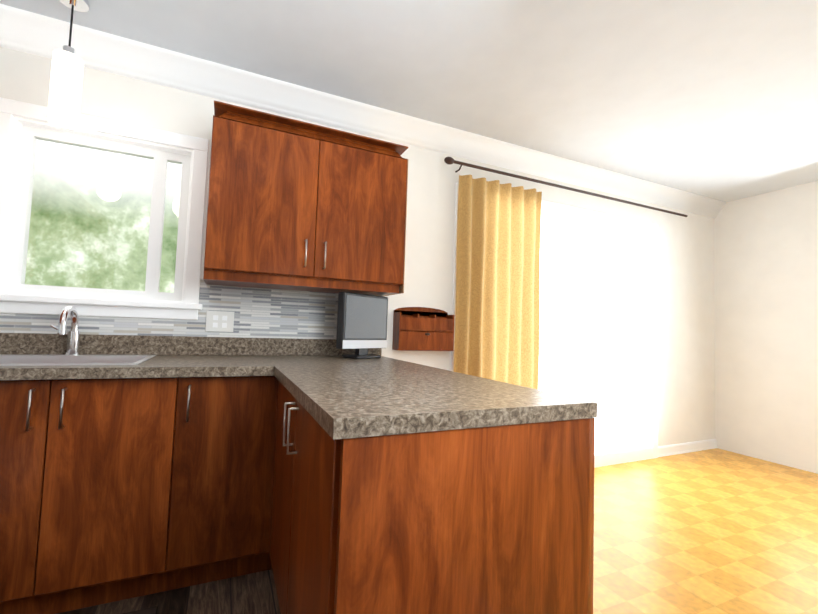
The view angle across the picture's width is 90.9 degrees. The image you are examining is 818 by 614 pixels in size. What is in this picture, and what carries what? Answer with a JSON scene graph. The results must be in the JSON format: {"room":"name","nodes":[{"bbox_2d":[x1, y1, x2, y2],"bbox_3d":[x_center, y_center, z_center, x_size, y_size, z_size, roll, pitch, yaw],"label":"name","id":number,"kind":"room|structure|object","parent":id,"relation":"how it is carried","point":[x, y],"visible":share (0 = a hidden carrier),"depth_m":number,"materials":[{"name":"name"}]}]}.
{"room":"kitchen","nodes":[
{"label":"kitchen","id":0,"kind":"room"},
{"bbox_2d":[0,47,714,445],"bbox_3d":[0.297,0.019,2.913,6.200,2.487,0.120,3,-3,-24],"label":"wall","id":1,"kind":"structure","parent":0,"point":[686,361],"depth_m":2.86,"materials":[{"name":"beige paint"}]},
{"bbox_2d":[0,97,208,319],"bbox_3d":[-1.548,-0.449,2.060,0.930,0.995,0.168,3,-3,-24],"label":"sliding window","id":2,"kind":"structure","parent":1,"relation":"in","point":[18,295],"depth_m":2.05,"materials":[{"name":"white paint"}]},
{"bbox_2d":[0,333,383,356],"bbox_3d":[-1.332,0.198,2.073,2.538,0.100,0.020,3,-3,-24],"label":"backsplash","id":3,"kind":"structure","parent":1,"relation":"attached to","point":[9,342],"depth_m":2.13,"materials":[{"name":"stone"}]},
{"bbox_2d":[203,100,408,295],"bbox_3d":[-0.547,-0.533,2.269,1.034,0.863,0.364,3,-3,-24],"label":"upper cabinet","id":4,"kind":"object","parent":1,"relation":"attached to","point":[296,205],"visible":1,"depth_m":2.11,"materials":[{"name":"brown wood"}]},
{"bbox_2d":[0,4,725,217],"bbox_3d":[0.385,-1.157,2.870,6.200,0.138,0.114,3,-3,-24],"label":"crown molding","id":5,"kind":"structure","parent":1,"relation":"attached to","point":[21,30],"depth_m":2.36,"materials":[{"name":"white paint"}]},
{"bbox_2d":[392,307,454,350],"bbox_3d":[0.102,0.144,2.690,0.405,0.290,0.115,3,-3,-24],"label":"mail organizer","id":6,"kind":"object","parent":1,"relation":"attached to","point":[422,329],"visible":1,"depth_m":2.65,"materials":[{"name":"brown wood"}]},
{"bbox_2d":[450,183,657,467],"bbox_3d":[1.300,0.241,3.280,2.190,2.150,0.029,3,-3,-24],"label":"sliding glass door","id":7,"kind":"structure","parent":1,"relation":"in","point":[598,338],"depth_m":3.45,"materials":[{"name":"white paint"}]},
{"bbox_2d":[444,157,687,216],"bbox_3d":[1.441,-0.938,3.345,2.664,0.062,0.110,3,-3,-24],"label":"curtain rod","id":8,"kind":"object","parent":1,"relation":"attached to","point":[449,160],"visible":1,"depth_m":3.14,"materials":[{"name":"brown metal"}]},
{"bbox_2d":[453,175,541,389],"bbox_3d":[0.650,0.165,2.910,0.745,2.160,0.068,3,-3,-24],"label":"curtain","id":9,"kind":"object","parent":8,"relation":"hanging from","point":[497,318],"visible":0.6,"depth_m":2.92,"materials":[{"name":"fabric"}]},
{"bbox_2d":[658,439,716,456],"bbox_3d":[1.445,1.280,3.314,3.648,0.090,0.018,3,-3,-24],"label":"baseboard","id":10,"kind":"structure","parent":1,"relation":"attached to","point":[680,448],"depth_m":3.86,"materials":[{"name":"white paint"}]},
{"bbox_2d":[0,0,817,201],"bbox_3d":[1.084,-1.334,1.355,6.440,0.100,3.700,3,-3,-24],"label":"ceiling","id":11,"kind":"structure","parent":0,"point":[715,99],"depth_m":2.10,"materials":[{"name":"paint"}]},
{"bbox_2d":[47,0,89,128],"bbox_3d":[-1.472,-1.068,1.740,0.110,0.561,0.110,3,-3,-24],"label":"pendant light","id":12,"kind":"object","parent":11,"relation":"hanging from","point":[65,88],"visible":1,"depth_m":1.70,"materials":[{"name":"white glass"}]},
{"bbox_2d":[57,448,817,613],"bbox_3d":[0.997,1.228,1.218,6.200,0.060,3.460,3,-3,-24],"label":"floor","id":13,"kind":"structure","parent":0,"point":[716,531],"depth_m":2.12,"materials":[{"name":"yellow wood"}]},
{"bbox_2d":[0,373,179,613],"bbox_3d":[-1.454,0.701,1.650,0.885,0.873,0.653,3,-3,-24],"label":"base cabinet","id":14,"kind":"object","parent":13,"relation":"on","point":[88,464],"depth_m":1.49,"materials":[{"name":"brown wood"}]},
{"bbox_2d":[0,353,275,376],"bbox_3d":[-1.232,0.256,1.782,1.150,0.040,0.628,3,-3,-24],"label":"countertop","id":15,"kind":"structure","parent":14,"relation":"on","point":[186,364],"depth_m":1.62,"materials":[{"name":"stone"}]},
{"bbox_2d":[48,305,83,352],"bbox_3d":[-1.579,0.106,1.825,0.117,0.229,0.202,3,-3,-24],"label":"faucet","id":16,"kind":"object","parent":15,"relation":"on","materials":[{"name":"silver metal"}]},
{"bbox_2d":[0,353,155,364],"bbox_3d":[-1.480,0.305,1.679,0.656,0.175,0.486,3,-3,-24],"label":"sink","id":17,"kind":"object","parent":15,"relation":"in","point":[5,358],"depth_m":1.85,"materials":[{"name":"silver metal"}]},
{"bbox_2d":[168,377,275,589],"bbox_3d":[-0.881,0.736,1.946,0.405,0.873,0.588,3,-3,-24],"label":"base cabinet","id":18,"kind":"object","parent":13,"relation":"on","point":[224,443],"depth_m":1.68,"materials":[{"name":"brown wood"}]},
{"bbox_2d":[264,381,596,613],"bbox_3d":[-0.057,0.734,1.395,0.678,0.873,1.054,3,-3,-24],"label":"base cabinet","id":19,"kind":"object","parent":13,"relation":"on","point":[322,476],"depth_m":0.93,"materials":[{"name":"brown wood"}]},
{"bbox_2d":[268,357,596,440],"bbox_3d":[-0.166,0.287,1.695,0.720,0.040,1.668,3,-3,-24],"label":"countertop","id":20,"kind":"structure","parent":19,"relation":"on","point":[342,395],"depth_m":1.10,"materials":[{"name":"stone"}]},
{"bbox_2d":[336,292,387,358],"bbox_3d":[-0.270,0.112,2.371,0.130,0.372,0.370,0,-4,39],"label":"tv monitor","id":21,"kind":"object","parent":20,"relation":"on","point":[361,324],"visible":1,"depth_m":2.32,"materials":[{"name":"black plastic"}]},
{"bbox_2d":[714,181,817,473],"bbox_3d":[3.913,0.124,2.591,0.120,2.487,3.700,3,-3,-24],"label":"wall","id":22,"kind":"structure","parent":0,"point":[766,312],"depth_m":3.73,"materials":[{"name":"beige paint"}]},
{"label":"outside","id":23,"kind":"structure","parent":0,"visible":0},
{"bbox_2d":[25,140,181,292],"bbox_3d":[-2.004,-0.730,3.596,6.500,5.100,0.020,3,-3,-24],"label":"window glass","id":24,"kind":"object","parent":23,"point":[84,208],"depth_m":3.32,"materials":[{"name":"clear glass"}]},
{"bbox_3d":[-1.833,-0.210,-0.019,0.120,2.487,3.700,3,-3,-24],"label":"wall","id":25,"kind":"structure","parent":0,"visible":0},
{"bbox_2d":[0,279,337,338],"bbox_3d":[-1.322,-0.061,2.106,2.520,0.650,0.009,3,-3,-24],"label":"tile backsplash","id":26,"kind":"structure","parent":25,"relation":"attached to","point":[270,313],"depth_m":2.23,"materials":[{"name":"tile"}]},
{"bbox_2d":[205,311,233,331],"bbox_3d":[-1.041,0.080,2.220,0.140,0.114,0.008,3,-3,-24],"label":"electrical outlet","id":27,"kind":"object","parent":26,"relation":"attached to","point":[219,321],"visible":1,"depth_m":2.22,"materials":[{"name":"white plastic"}]}
]}

